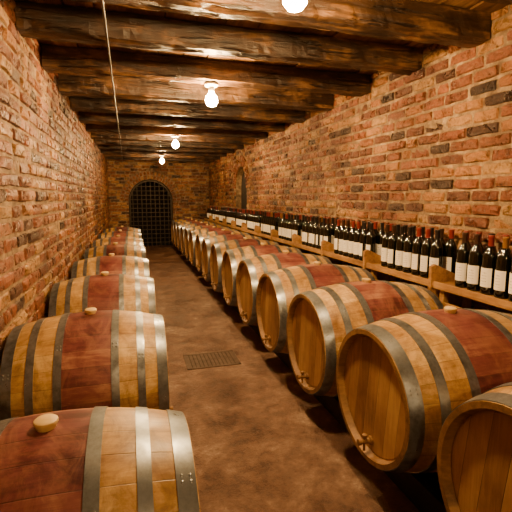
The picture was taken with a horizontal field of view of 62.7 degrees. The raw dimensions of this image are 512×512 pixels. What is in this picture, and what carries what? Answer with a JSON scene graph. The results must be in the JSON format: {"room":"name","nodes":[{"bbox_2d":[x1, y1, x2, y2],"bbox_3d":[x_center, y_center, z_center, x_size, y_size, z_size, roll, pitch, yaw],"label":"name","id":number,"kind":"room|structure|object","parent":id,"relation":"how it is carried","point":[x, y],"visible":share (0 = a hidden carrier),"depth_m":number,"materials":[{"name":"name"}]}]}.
{"room":"wine cellar","nodes":[
{"label":"wine cellar","id":0,"kind":"room"},
{"bbox_2d":[0,0,109,366],"bbox_3d":[-2.142,-0.498,4.558,0.331,2.586,15.209,-2,8,-16],"label":"wall","id":1,"kind":"structure","parent":0,"point":[54,192],"depth_m":2.90,"materials":[{"name":"brick"}]},
{"bbox_2d":[129,180,171,245],"bbox_3d":[-3.268,-1.628,13.036,2.000,2.500,1.150,-2,8,-16],"label":"wall","id":2,"kind":"structure","parent":0,"point":[145,191],"depth_m":13.53,"materials":[{"name":"brick"}]},
{"bbox_2d":[107,159,209,245],"bbox_3d":[-2.816,-1.577,12.371,2.874,2.583,0.381,-2,8,-16],"label":"wall","id":3,"kind":"structure","parent":0,"point":[187,183],"depth_m":12.15,"materials":[{"name":"brick"}]},
{"bbox_2d":[129,180,172,245],"bbox_3d":[-3.065,-1.241,12.281,1.200,1.920,0.060,-2,8,-16],"label":"door","id":4,"kind":"structure","parent":3,"relation":"in","point":[141,186],"depth_m":12.27,"materials":[{"name":"black metal"}]},
{"bbox_2d":[14,0,508,74],"bbox_3d":[-0.549,-1.888,4.862,3.665,0.100,15.850,-2,8,-16],"label":"ceiling","id":5,"kind":"structure","parent":0,"point":[478,5],"depth_m":2.95,"materials":[{"name":"brown wood"}]},
{"bbox_2d":[105,157,213,161],"bbox_3d":[-2.532,-2.631,11.247,2.837,0.174,0.168,-2,8,-16],"label":"ceiling beam","id":6,"kind":"structure","parent":5,"relation":"attached to","point":[111,158],"depth_m":11.22,"materials":[{"name":"brown wood"}]},
{"bbox_2d":[103,154,219,159],"bbox_3d":[-2.307,-2.524,10.485,2.837,0.176,0.200,-2,8,-16],"label":"ceiling beam","id":7,"kind":"structure","parent":5,"relation":"attached to","point":[104,155],"depth_m":10.43,"materials":[{"name":"brown wood"}]},
{"bbox_2d":[101,150,226,156],"bbox_3d":[-2.083,-2.422,9.726,2.837,0.172,0.165,-2,8,-16],"label":"ceiling beam","id":8,"kind":"structure","parent":5,"relation":"attached to","point":[139,152],"depth_m":9.66,"materials":[{"name":"brown wood"}]},
{"bbox_2d":[98,145,233,152],"bbox_3d":[-1.858,-2.318,8.964,2.837,0.170,0.178,-2,8,-16],"label":"ceiling beam","id":9,"kind":"structure","parent":5,"relation":"attached to","point":[102,147],"depth_m":8.87,"materials":[{"name":"brown wood"}]},
{"bbox_2d":[95,139,243,149],"bbox_3d":[-1.634,-2.211,8.203,2.837,0.174,0.192,-2,8,-16],"label":"ceiling beam","id":10,"kind":"structure","parent":5,"relation":"attached to","point":[97,141],"depth_m":8.11,"materials":[{"name":"brown wood"}]},
{"bbox_2d":[101,0,122,161],"bbox_3d":[-1.544,-1.630,4.631,0.014,0.013,14.701,-2,8,-17],"label":"conduit","id":11,"kind":"object","parent":10,"relation":"attached to","point":[102,1],"visible":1,"depth_m":2.91,"materials":[{"name":"grey metal"}]},
{"bbox_2d":[90,132,254,144],"bbox_3d":[-1.410,-2.106,7.445,2.837,0.173,0.188,-2,8,-16],"label":"ceiling beam","id":12,"kind":"structure","parent":5,"relation":"attached to","point":[113,136],"depth_m":7.35,"materials":[{"name":"brown wood"}]},
{"bbox_2d":[86,124,266,138],"bbox_3d":[-1.193,-2.003,6.711,2.837,0.177,0.179,-2,8,-16],"label":"ceiling beam","id":13,"kind":"structure","parent":5,"relation":"attached to","point":[123,129],"depth_m":6.62,"materials":[{"name":"brown wood"}]},
{"bbox_2d":[171,135,178,147],"bbox_3d":[-1.287,-1.822,6.710,0.120,0.194,0.120,-2,8,-16],"label":"ceiling lamp","id":14,"kind":"object","parent":13,"relation":"attached to","point":[175,144],"visible":1,"depth_m":6.68,"materials":[{"name":"white glass"}]},
{"bbox_2d":[79,111,284,131],"bbox_3d":[-0.960,-1.894,5.923,2.837,0.178,0.193,-2,8,-16],"label":"ceiling beam","id":15,"kind":"structure","parent":5,"relation":"attached to","point":[84,117],"depth_m":5.81,"materials":[{"name":"brown wood"}]},
{"bbox_2d":[70,96,304,122],"bbox_3d":[-0.736,-1.793,5.163,2.837,0.170,0.177,-2,8,-16],"label":"ceiling beam","id":16,"kind":"structure","parent":5,"relation":"attached to","point":[85,104],"depth_m":5.07,"materials":[{"name":"brown wood"}]},
{"bbox_2d":[58,73,333,110],"bbox_3d":[-0.512,-1.687,4.402,2.837,0.172,0.193,-2,8,-16],"label":"ceiling beam","id":17,"kind":"structure","parent":5,"relation":"attached to","point":[68,85],"depth_m":4.26,"materials":[{"name":"brown wood"}]},
{"bbox_2d":[41,45,370,96],"bbox_3d":[-0.296,-1.585,3.671,2.837,0.174,0.196,-2,8,-16],"label":"ceiling beam","id":18,"kind":"structure","parent":5,"relation":"attached to","point":[65,60],"depth_m":3.54,"materials":[{"name":"brown wood"}]},
{"bbox_2d":[204,82,217,106],"bbox_3d":[-0.389,-1.402,3.667,0.120,0.194,0.120,-2,8,-16],"label":"ceiling lamp","id":19,"kind":"object","parent":18,"relation":"attached to","point":[211,100],"visible":1,"depth_m":3.63,"materials":[{"name":"white glass"}]},
{"bbox_2d":[15,1,423,75],"bbox_3d":[-0.082,-1.486,2.945,2.837,0.171,0.168,-2,8,-16],"label":"ceiling beam","id":20,"kind":"structure","parent":5,"relation":"attached to","point":[59,23],"depth_m":2.81,"materials":[{"name":"brown wood"}]},
{"bbox_2d":[70,0,490,47],"bbox_3d":[0.097,-1.402,2.341,2.837,0.172,0.191,-2,8,-16],"label":"ceiling beam","id":21,"kind":"structure","parent":5,"relation":"attached to","point":[422,22],"depth_m":2.43,"materials":[{"name":"brown wood"}]},
{"bbox_2d":[480,0,511,4],"bbox_3d":[0.260,-1.325,1.787,2.837,0.173,0.185,-2,8,-16],"label":"ceiling beam","id":22,"kind":"structure","parent":5,"relation":"attached to","point":[509,2],"depth_m":2.15,"materials":[{"name":"brown wood"}]},
{"bbox_2d":[283,0,306,11],"bbox_3d":[0.167,-1.142,1.785,0.120,0.194,0.120,-2,8,-16],"label":"ceiling lamp","id":23,"kind":"object","parent":22,"relation":"attached to","point":[290,5],"visible":1,"depth_m":1.77,"materials":[{"name":"white glass"}]},
{"bbox_2d":[144,245,439,511],"bbox_3d":[-0.662,0.710,5.792,3.765,0.150,17.000,-2,8,-16],"label":"floor","id":24,"kind":"structure","parent":0,"point":[260,442],"depth_m":2.65,"materials":[{"name":"concrete"}]},
{"bbox_2d":[183,350,240,369],"bbox_3d":[-0.396,0.917,3.723,0.460,0.005,0.340,-2,8,-16],"label":"floor drain","id":25,"kind":"object","parent":24,"relation":"on","point":[220,358],"visible":1,"depth_m":3.71,"materials":[{"name":"metal"}]},
{"bbox_2d":[216,218,230,228],"bbox_3d":[-0.729,-0.422,9.876,0.276,0.975,0.852,-2,8,-16],"label":"shelf","id":26,"kind":"object","parent":24,"relation":"on","point":[224,220],"visible":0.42,"depth_m":9.41,"materials":[{"name":"brown wood"}]},
{"bbox_2d":[223,220,241,231],"bbox_3d":[-0.488,-0.309,9.058,0.276,0.975,0.852,-2,8,-16],"label":"shelf","id":27,"kind":"object","parent":24,"relation":"on","point":[233,223],"visible":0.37,"depth_m":8.59,"materials":[{"name":"brown wood"}]},
{"bbox_2d":[232,222,253,235],"bbox_3d":[-0.247,-0.196,8.241,0.276,0.975,0.852,-2,8,-16],"label":"shelf","id":28,"kind":"object","parent":24,"relation":"on","point":[243,225],"visible":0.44,"depth_m":7.78,"materials":[{"name":"brown wood"}]},
{"bbox_2d":[242,225,268,240],"bbox_3d":[-0.005,-0.083,7.423,0.276,0.975,0.852,-2,8,-16],"label":"shelf","id":29,"kind":"object","parent":24,"relation":"on","point":[256,228],"visible":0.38,"depth_m":6.96,"materials":[{"name":"brown wood"}]},
{"bbox_2d":[256,211,260,226],"bbox_3d":[0.050,-0.572,7.019,0.085,0.353,0.084,-6,10,-37],"label":"wine bottle","id":30,"kind":"object","parent":29,"relation":"on","point":[258,223],"visible":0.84,"depth_m":6.99,"materials":[{"name":"black glass"}]},
{"bbox_2d":[255,229,286,245],"bbox_3d":[0.236,0.030,6.605,0.276,0.975,0.852,-2,8,-16],"label":"shelf","id":31,"kind":"object","parent":24,"relation":"on","point":[274,233],"visible":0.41,"depth_m":6.18,"materials":[{"name":"brown wood"}]},
{"bbox_2d":[267,212,270,234],"bbox_3d":[0.209,-0.499,6.491,0.085,0.353,0.084,-4,9,-27],"label":"wine bottle","id":32,"kind":"object","parent":31,"relation":"on","point":[269,217],"visible":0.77,"depth_m":6.46,"materials":[{"name":"black glass"}]},
{"bbox_2d":[269,212,272,235],"bbox_3d":[0.240,-0.486,6.396,0.085,0.353,0.084,0,8,2],"label":"wine bottle","id":33,"kind":"object","parent":31,"relation":"on","point":[270,219],"visible":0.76,"depth_m":6.37,"materials":[{"name":"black glass"}]},
{"bbox_2d":[273,213,278,230],"bbox_3d":[0.293,-0.459,6.202,0.085,0.353,0.084,0,8,0],"label":"wine bottle","id":34,"kind":"object","parent":31,"relation":"on","point":[275,221],"visible":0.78,"depth_m":6.17,"materials":[{"name":"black glass"}]},
{"bbox_2d":[272,234,309,253],"bbox_3d":[0.477,0.142,5.788,0.276,0.975,0.852,-2,8,-16],"label":"shelf","id":35,"kind":"object","parent":24,"relation":"on","point":[296,238],"visible":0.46,"depth_m":5.36,"materials":[{"name":"brown wood"}]},
{"bbox_2d":[278,214,282,238],"bbox_3d":[0.362,-0.426,5.963,0.085,0.353,0.084,-2,8,-17],"label":"wine bottle","id":36,"kind":"object","parent":35,"relation":"on","point":[281,215],"visible":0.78,"depth_m":5.94,"materials":[{"name":"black glass"}]},
{"bbox_2d":[281,214,285,238],"bbox_3d":[0.394,-0.413,5.870,0.085,0.353,0.084,-2,8,-15],"label":"wine bottle","id":37,"kind":"object","parent":35,"relation":"on","point":[284,215],"visible":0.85,"depth_m":5.84,"materials":[{"name":"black glass"}]},
{"bbox_2d":[284,214,287,239],"bbox_3d":[0.422,-0.399,5.772,0.085,0.353,0.084,-3,8,-19],"label":"wine bottle","id":38,"kind":"object","parent":35,"relation":"on","point":[286,219],"visible":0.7,"depth_m":5.74,"materials":[{"name":"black glass"}]},
{"bbox_2d":[286,214,290,240],"bbox_3d":[0.447,-0.386,5.671,0.085,0.353,0.084,-3,9,-23],"label":"wine bottle","id":39,"kind":"object","parent":35,"relation":"on","point":[289,215],"visible":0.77,"depth_m":5.64,"materials":[{"name":"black glass"}]},
{"bbox_2d":[289,215,293,240],"bbox_3d":[0.478,-0.373,5.578,0.085,0.353,0.084,-2,8,-15],"label":"wine bottle","id":40,"kind":"object","parent":35,"relation":"on","point":[292,220],"visible":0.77,"depth_m":5.55,"materials":[{"name":"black glass"}]},
{"bbox_2d":[292,215,296,233],"bbox_3d":[0.511,-0.359,5.478,0.085,0.353,0.084,-3,8,-19],"label":"wine bottle","id":41,"kind":"object","parent":35,"relation":"on","point":[295,216],"visible":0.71,"depth_m":5.45,"materials":[{"name":"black glass"}]},
{"bbox_2d":[294,215,300,235],"bbox_3d":[0.536,-0.345,5.380,0.085,0.353,0.084,-2,8,-13],"label":"wine bottle","id":42,"kind":"object","parent":35,"relation":"on","point":[297,224],"visible":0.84,"depth_m":5.35,"materials":[{"name":"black glass"}]},
{"bbox_2d":[294,240,342,264],"bbox_3d":[0.719,0.255,4.970,0.276,0.975,0.852,-2,8,-16],"label":"shelf","id":43,"kind":"object","parent":24,"relation":"on","point":[327,246],"visible":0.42,"depth_m":4.55,"materials":[{"name":"brown wood"}]},
{"bbox_2d":[302,216,306,244],"bbox_3d":[0.606,-0.313,5.148,0.085,0.353,0.084,-6,10,-36],"label":"wine bottle","id":44,"kind":"object","parent":43,"relation":"on","point":[305,217],"visible":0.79,"depth_m":5.12,"materials":[{"name":"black glass"}]},
{"bbox_2d":[305,216,310,245],"bbox_3d":[0.634,-0.300,5.049,0.085,0.353,0.084,0,8,0],"label":"wine bottle","id":45,"kind":"object","parent":43,"relation":"on","point":[308,217],"visible":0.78,"depth_m":5.02,"materials":[{"name":"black glass"}]},
{"bbox_2d":[308,217,313,246],"bbox_3d":[0.663,-0.286,4.951,0.085,0.353,0.084,-6,10,-37],"label":"wine bottle","id":46,"kind":"object","parent":43,"relation":"on","point":[312,218],"visible":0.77,"depth_m":4.92,"materials":[{"name":"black glass"}]},
{"bbox_2d":[312,217,317,247],"bbox_3d":[0.691,-0.273,4.857,0.085,0.353,0.084,0,8,-2],"label":"wine bottle","id":47,"kind":"object","parent":43,"relation":"on","point":[316,218],"visible":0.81,"depth_m":4.83,"materials":[{"name":"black glass"}]},
{"bbox_2d":[316,217,321,248],"bbox_3d":[0.721,-0.260,4.762,0.085,0.353,0.084,1,8,6],"label":"wine bottle","id":48,"kind":"object","parent":43,"relation":"on","point":[319,225],"visible":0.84,"depth_m":4.74,"materials":[{"name":"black glass"}]},
{"bbox_2d":[320,218,325,249],"bbox_3d":[0.753,-0.246,4.663,0.085,0.353,0.084,0,8,1],"label":"wine bottle","id":49,"kind":"object","parent":43,"relation":"on","point":[324,219],"visible":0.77,"depth_m":4.63,"materials":[{"name":"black glass"}]},
{"bbox_2d":[324,218,331,242],"bbox_3d":[0.778,-0.233,4.564,0.085,0.353,0.084,-3,9,-23],"label":"wine bottle","id":50,"kind":"object","parent":43,"relation":"on","point":[327,230],"visible":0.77,"depth_m":4.53,"materials":[{"name":"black glass"}]},
{"bbox_2d":[330,218,334,243],"bbox_3d":[0.856,-0.251,4.693,0.085,0.353,0.084,-5,9,-30],"label":"wine bottle","id":51,"kind":"object","parent":43,"relation":"on","point":[332,225],"visible":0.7,"depth_m":4.66,"materials":[{"name":"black glass"}]},
{"bbox_2d":[323,249,388,280],"bbox_3d":[0.960,0.368,4.152,0.276,0.975,0.852,-2,8,-16],"label":"shelf","id":52,"kind":"object","parent":24,"relation":"on","point":[369,256],"visible":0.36,"depth_m":3.73,"materials":[{"name":"brown wood"}]},
{"bbox_2d":[334,219,340,253],"bbox_3d":[0.849,-0.200,4.329,0.085,0.353,0.084,-1,8,-8],"label":"wine bottle","id":53,"kind":"object","parent":52,"relation":"on","point":[336,233],"visible":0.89,"depth_m":4.30,"materials":[{"name":"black glass"}]},
{"bbox_2d":[338,220,345,254],"bbox_3d":[0.878,-0.187,4.231,0.085,0.353,0.084,-3,9,-23],"label":"wine bottle","id":54,"kind":"object","parent":52,"relation":"on","point":[343,228],"visible":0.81,"depth_m":4.20,"materials":[{"name":"black glass"}]},
{"bbox_2d":[343,220,350,256],"bbox_3d":[0.901,-0.173,4.135,0.085,0.353,0.084,-5,9,-33],"label":"wine bottle","id":55,"kind":"object","parent":52,"relation":"on","point":[347,230],"visible":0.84,"depth_m":4.11,"materials":[{"name":"black glass"}]},
{"bbox_2d":[348,221,355,257],"bbox_3d":[0.933,-0.160,4.039,0.085,0.353,0.084,-5,9,-34],"label":"wine bottle","id":56,"kind":"object","parent":52,"relation":"on","point":[352,231],"visible":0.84,"depth_m":4.01,"materials":[{"name":"black glass"}]},
{"bbox_2d":[353,221,361,258],"bbox_3d":[0.960,-0.147,3.943,0.085,0.353,0.084,-4,9,-29],"label":"wine bottle","id":57,"kind":"object","parent":52,"relation":"on","point":[358,231],"visible":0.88,"depth_m":3.92,"materials":[{"name":"black glass"}]},
{"bbox_2d":[359,222,367,260],"bbox_3d":[0.990,-0.134,3.846,0.085,0.353,0.084,0,8,3],"label":"wine bottle","id":58,"kind":"object","parent":52,"relation":"on","point":[362,241],"visible":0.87,"depth_m":3.81,"materials":[{"name":"black glass"}]},
{"bbox_2d":[366,223,375,252],"bbox_3d":[1.025,-0.119,3.745,0.085,0.353,0.084,-1,8,-9],"label":"wine bottle","id":59,"kind":"object","parent":52,"relation":"on","point":[371,237],"visible":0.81,"depth_m":3.71,"materials":[{"name":"black glass"}]},
{"bbox_2d":[373,222,378,252],"bbox_3d":[1.097,-0.137,3.873,0.085,0.353,0.084,-4,9,-28],"label":"wine bottle","id":60,"kind":"object","parent":52,"relation":"on","point":[375,230],"visible":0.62,"depth_m":3.84,"materials":[{"name":"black glass"}]},
{"bbox_2d":[376,223,384,254],"bbox_3d":[1.129,-0.124,3.778,0.085,0.353,0.084,-5,9,-32],"label":"wine bottle","id":61,"kind":"object","parent":52,"relation":"on","point":[381,233],"visible":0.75,"depth_m":3.75,"materials":[{"name":"black glass"}]},
{"bbox_2d":[366,263,461,307],"bbox_3d":[1.202,0.481,3.334,0.276,0.975,0.852,-2,8,-16],"label":"shelf","id":62,"kind":"object","parent":24,"relation":"on","point":[437,273],"visible":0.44,"depth_m":2.93,"materials":[{"name":"brown wood"}]},
{"bbox_2d":[381,224,390,266],"bbox_3d":[1.094,-0.087,3.510,0.085,0.353,0.084,-2,8,-16],"label":"wine bottle","id":63,"kind":"object","parent":62,"relation":"on","point":[384,249],"visible":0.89,"depth_m":3.48,"materials":[{"name":"black glass"}]},
{"bbox_2d":[387,225,397,268],"bbox_3d":[1.115,-0.074,3.416,0.085,0.353,0.084,-2,8,-14],"label":"wine bottle","id":64,"kind":"object","parent":62,"relation":"on","point":[391,253],"visible":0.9,"depth_m":3.39,"materials":[{"name":"black glass"}]},
{"bbox_2d":[396,224,400,236],"bbox_3d":[1.193,-0.092,3.547,0.085,0.353,0.084,-4,9,-30],"label":"wine bottle","id":65,"kind":"object","parent":62,"relation":"on","point":[397,225],"visible":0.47,"depth_m":3.51,"materials":[{"name":"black glass"}]},
{"bbox_2d":[395,226,405,270],"bbox_3d":[1.149,-0.060,3.315,0.085,0.353,0.084,-6,10,-38],"label":"wine bottle","id":66,"kind":"object","parent":62,"relation":"on","point":[400,241],"visible":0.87,"depth_m":3.29,"materials":[{"name":"black glass"}]},
{"bbox_2d":[402,227,413,272],"bbox_3d":[1.175,-0.048,3.224,0.085,0.353,0.084,-5,9,-32],"label":"wine bottle","id":67,"kind":"object","parent":62,"relation":"on","point":[407,250],"visible":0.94,"depth_m":3.20,"materials":[{"name":"black glass"}]},
{"bbox_2d":[411,226,416,239],"bbox_3d":[1.250,-0.066,3.354,0.085,0.353,0.084,-1,8,-5],"label":"wine bottle","id":68,"kind":"object","parent":62,"relation":"on","point":[414,236],"visible":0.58,"depth_m":3.32,"materials":[{"name":"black glass"}]},
{"bbox_2d":[411,228,422,275],"bbox_3d":[1.204,-0.033,3.121,0.085,0.353,0.084,-1,8,-8],"label":"wine bottle","id":69,"kind":"object","parent":62,"relation":"on","point":[416,247],"visible":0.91,"depth_m":3.09,"materials":[{"name":"black glass"}]},
{"bbox_2d":[420,229,432,277],"bbox_3d":[1.234,-0.021,3.029,0.085,0.353,0.084,-2,8,-15],"label":"wine bottle","id":70,"kind":"object","parent":62,"relation":"on","point":[426,245],"visible":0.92,"depth_m":3.00,"materials":[{"name":"black glass"}]},
{"bbox_2d":[429,227,434,241],"bbox_3d":[1.313,-0.039,3.159,0.085,0.353,0.084,-1,8,-7],"label":"wine bottle","id":71,"kind":"object","parent":62,"relation":"on","point":[431,228],"visible":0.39,"depth_m":3.13,"materials":[{"name":"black glass"}]},
{"bbox_2d":[429,230,442,266],"bbox_3d":[1.258,-0.007,2.928,0.085,0.353,0.084,-4,9,-29],"label":"wine bottle","id":72,"kind":"object","parent":62,"relation":"on","point":[436,250],"visible":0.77,"depth_m":2.89,"materials":[{"name":"black glass"}]},
{"bbox_2d":[439,228,445,267],"bbox_3d":[1.342,-0.025,3.059,0.085,0.353,0.084,1,8,6],"label":"wine bottle","id":73,"kind":"object","parent":62,"relation":"on","point":[442,240],"visible":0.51,"depth_m":3.02,"materials":[{"name":"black glass"}]},
{"bbox_2d":[443,229,456,272],"bbox_3d":[1.372,-0.012,2.964,0.085,0.353,0.084,-3,8,-18],"label":"wine bottle","id":74,"kind":"object","parent":62,"relation":"on","point":[450,249],"visible":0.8,"depth_m":2.93,"materials":[{"name":"black glass"}]},
{"bbox_2d":[433,281,511,310],"bbox_3d":[1.443,0.594,2.517,0.276,0.975,0.852,-2,8,-16],"label":"shelf","id":75,"kind":"object","parent":24,"relation":"on","point":[446,288],"visible":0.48,"depth_m":2.61,"materials":[{"name":"brown wood"}]},
{"bbox_2d":[455,232,470,287],"bbox_3d":[1.331,0.025,2.695,0.085,0.353,0.084,-5,9,-32],"label":"wine bottle","id":76,"kind":"object","parent":75,"relation":"on","point":[463,251],"visible":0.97,"depth_m":2.67,"materials":[{"name":"black glass"}]},
{"bbox_2d":[466,234,483,290],"bbox_3d":[1.358,0.039,2.597,0.085,0.353,0.084,-5,9,-30],"label":"wine bottle","id":77,"kind":"object","parent":75,"relation":"on","point":[476,252],"visible":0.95,"depth_m":2.57,"materials":[{"name":"black glass"}]},
{"bbox_2d":[480,235,497,294],"bbox_3d":[1.388,0.053,2.497,0.085,0.353,0.084,-3,8,-21],"label":"wine bottle","id":78,"kind":"object","parent":75,"relation":"on","point":[489,256],"visible":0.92,"depth_m":2.47,"materials":[{"name":"black glass"}]},
{"bbox_2d":[493,237,511,298],"bbox_3d":[1.418,0.066,2.403,0.085,0.353,0.084,-2,8,-16],"label":"wine bottle","id":79,"kind":"object","parent":75,"relation":"on","point":[504,257],"visible":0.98,"depth_m":2.38,"materials":[{"name":"black glass"}]},
{"bbox_2d":[508,260,511,301],"bbox_3d":[1.446,0.079,2.308,0.085,0.353,0.084,-2,8,-16],"label":"wine bottle","id":80,"kind":"object","parent":75,"relation":"on","point":[510,277],"visible":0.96,"depth_m":2.32,"materials":[{"name":"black glass"}]},
{"bbox_3d":[-0.255,0.508,6.200,0.504,0.137,12.200,-2,8,-16],"label":"rack","id":81,"kind":"object","parent":24,"relation":"on","visible":0},
{"bbox_2d":[171,217,204,243],"bbox_3d":[-1.874,-0.677,11.534,0.920,0.770,0.744,-2,8,-17],"label":"wine barrel","id":82,"kind":"object","parent":81,"relation":"on","point":[187,218],"visible":0.27,"depth_m":11.43,"materials":[{"name":"brown wood"}]},
{"bbox_2d":[174,219,208,246],"bbox_3d":[-1.658,-0.576,10.808,0.920,0.770,0.744,-2,8,-17],"label":"wine barrel","id":83,"kind":"object","parent":81,"relation":"on","point":[182,221],"visible":0.23,"depth_m":10.68,"materials":[{"name":"brown wood"}]},
{"bbox_2d":[177,220,214,250],"bbox_3d":[-1.447,-0.476,10.079,0.920,0.770,0.744,-2,8,-16],"label":"wine barrel","id":84,"kind":"object","parent":81,"relation":"on","point":[179,225],"visible":0.25,"depth_m":9.93,"materials":[{"name":"brown wood"}]},
{"bbox_2d":[180,222,220,254],"bbox_3d":[-1.228,-0.376,9.353,0.920,0.770,0.744,-2,8,-16],"label":"wine barrel","id":85,"kind":"object","parent":81,"relation":"on","point":[182,230],"visible":0.27,"depth_m":9.22,"materials":[{"name":"brown wood"}]},
{"bbox_2d":[184,224,228,259],"bbox_3d":[-1.011,-0.275,8.626,0.920,0.770,0.744,-2,8,-17],"label":"wine barrel","id":86,"kind":"object","parent":81,"relation":"on","point":[187,230],"visible":0.28,"depth_m":8.52,"materials":[{"name":"brown wood"}]},
{"bbox_2d":[189,226,236,265],"bbox_3d":[-0.804,-0.175,7.897,0.920,0.770,0.744,-2,8,-16],"label":"wine barrel","id":87,"kind":"object","parent":81,"relation":"on","point":[192,235],"visible":0.33,"depth_m":7.73,"materials":[{"name":"brown wood"}]},
{"bbox_2d":[195,229,249,272],"bbox_3d":[-0.575,-0.075,7.174,0.920,0.770,0.744,-2,8,-17],"label":"wine barrel","id":88,"kind":"object","parent":81,"relation":"on","point":[199,237],"visible":0.29,"depth_m":7.05,"materials":[{"name":"brown wood"}]},
{"bbox_2d":[201,233,261,280],"bbox_3d":[-0.375,0.026,6.442,0.920,0.770,0.744,-2,8,-16],"label":"wine barrel","id":89,"kind":"object","parent":81,"relation":"on","point":[207,243],"visible":0.37,"depth_m":6.28,"materials":[{"name":"brown wood"}]},
{"bbox_2d":[210,237,278,291],"bbox_3d":[-0.160,0.127,5.715,0.920,0.770,0.744,-2,8,-15],"label":"wine barrel","id":90,"kind":"object","parent":81,"relation":"on","point":[217,250],"visible":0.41,"depth_m":5.53,"materials":[{"name":"brown wood"}]},
{"bbox_2d":[221,243,301,306],"bbox_3d":[0.063,0.227,4.990,0.920,0.770,0.744,-2,8,-15],"label":"wine barrel","id":91,"kind":"object","parent":81,"relation":"on","point":[231,259],"visible":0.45,"depth_m":4.81,"materials":[{"name":"brown wood"}]},
{"bbox_2d":[236,250,331,325],"bbox_3d":[0.279,0.327,4.263,0.920,0.770,0.744,-2,8,-16],"label":"wine barrel","id":92,"kind":"object","parent":81,"relation":"on","point":[249,270],"visible":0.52,"depth_m":4.08,"materials":[{"name":"brown wood"}]},
{"bbox_2d":[256,261,374,353],"bbox_3d":[0.489,0.428,3.534,0.920,0.770,0.744,-2,8,-16],"label":"wine barrel","id":93,"kind":"object","parent":81,"relation":"on","point":[276,289],"visible":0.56,"depth_m":3.33,"materials":[{"name":"brown wood"}]},
{"bbox_2d":[261,334,270,343],"bbox_3d":[0.081,0.684,3.451,0.070,0.081,0.042,-2,8,-16],"label":"tap","id":94,"kind":"object","parent":93,"relation":"on","point":[265,337],"depth_m":3.45,"materials":[{"name":"brown wood"}]},
{"bbox_2d":[286,278,443,396],"bbox_3d":[0.707,0.528,2.808,0.920,0.770,0.744,-2,8,-16],"label":"wine barrel","id":95,"kind":"object","parent":81,"relation":"on","point":[319,319],"visible":0.65,"depth_m":2.59,"materials":[{"name":"brown wood"}]},
{"bbox_2d":[297,371,308,382],"bbox_3d":[0.300,0.785,2.720,0.070,0.081,0.042,-2,8,-16],"label":"tap","id":96,"kind":"object","parent":95,"relation":"on","point":[306,375],"depth_m":2.71,"materials":[{"name":"brown wood"}]},
{"bbox_2d":[336,306,511,472],"bbox_3d":[0.923,0.628,2.081,0.920,0.770,0.744,-2,8,-16],"label":"wine barrel","id":97,"kind":"object","parent":81,"relation":"on","point":[399,378],"visible":0.87,"depth_m":1.83,"materials":[{"name":"brown wood"}]},
{"bbox_2d":[357,433,372,450],"bbox_3d":[0.515,0.885,1.996,0.070,0.081,0.042,-2,8,-16],"label":"tap","id":98,"kind":"object","parent":97,"relation":"on","point":[367,439],"depth_m":1.99,"materials":[{"name":"brown wood"}]},
{"bbox_2d":[437,382,511,511],"bbox_3d":[1.155,0.728,1.359,0.920,0.770,0.744,-2,8,-16],"label":"wine barrel","id":99,"kind":"object","parent":81,"relation":"on","point":[474,447],"visible":1,"depth_m":1.39,"materials":[{"name":"brown wood"}]},
{"bbox_3d":[-1.536,0.738,4.592,0.360,0.123,9.800,-2,8,-16],"label":"rack","id":100,"kind":"object","parent":24,"relation":"on","visible":0},
{"bbox_2d":[0,307,172,420],"bbox_3d":[-0.832,0.633,2.219,0.768,0.738,0.712,-2,8,-16],"label":"wine barrel","id":101,"kind":"object","parent":100,"relation":"on","point":[91,358],"visible":0.67,"depth_m":1.94,"materials":[{"name":"brown wood"}]},
{"bbox_2d":[0,406,200,511],"bbox_3d":[-0.524,0.782,1.142,0.768,0.738,0.712,-2,8,-16],"label":"wine barrel","id":102,"kind":"object","parent":100,"relation":"on","point":[98,458],"visible":1,"depth_m":1.01,"materials":[{"name":"brown wood"}]},
{"bbox_2d":[48,271,155,316],"bbox_3d":[-1.147,0.485,3.294,0.768,0.738,0.712,-2,8,-16],"label":"wine barrel","id":103,"kind":"object","parent":100,"relation":"on","point":[105,291],"visible":0.45,"depth_m":3.05,"materials":[{"name":"brown wood"}]},
{"bbox_2d":[71,253,149,278],"bbox_3d":[-1.464,0.337,4.368,0.768,0.738,0.712,-2,8,-16],"label":"wine barrel","id":104,"kind":"object","parent":100,"relation":"on","point":[114,264],"visible":0.38,"depth_m":4.15,"materials":[{"name":"brown wood"}]},
{"bbox_2d":[84,242,145,258],"bbox_3d":[-1.781,0.189,5.443,0.768,0.738,0.712,-2,8,-16],"label":"wine barrel","id":105,"kind":"object","parent":100,"relation":"on","point":[117,249],"visible":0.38,"depth_m":5.25,"materials":[{"name":"brown wood"}]},
{"bbox_2d":[92,235,143,246],"bbox_3d":[-2.100,0.040,6.517,0.768,0.738,0.712,-2,8,-16],"label":"wine barrel","id":106,"kind":"object","parent":100,"relation":"on","point":[120,239],"visible":0.26,"depth_m":6.33,"materials":[{"name":"brown wood"}]},
{"bbox_2d":[98,230,141,238],"bbox_3d":[-2.420,-0.108,7.590,0.768,0.738,0.712,-2,8,-16],"label":"wine barrel","id":107,"kind":"object","parent":100,"relation":"on","point":[119,232],"visible":0.21,"depth_m":7.42,"materials":[{"name":"brown wood"}]},
{"bbox_2d":[103,226,140,232],"bbox_3d":[-2.728,-0.257,8.667,0.768,0.738,0.712,-2,8,-17],"label":"wine barrel","id":108,"kind":"object","parent":100,"relation":"on","point":[122,228],"visible":0.21,"depth_m":8.50,"materials":[{"name":"brown wood"}]},
{"bbox_2d":[209,5,511,313],"bbox_3d":[0.865,-0.618,5.429,0.333,2.586,15.209,-2,8,-16],"label":"wall","id":109,"kind":"structure","parent":0,"point":[431,146],"depth_m":3.49,"materials":[{"name":"brick"}]},
{"bbox_2d":[241,172,246,208],"bbox_3d":[-0.177,-0.863,9.031,0.072,2.060,0.900,-2,8,-16],"label":"door","id":110,"kind":"structure","parent":109,"relation":"in","point":[243,185],"depth_m":9.16,"materials":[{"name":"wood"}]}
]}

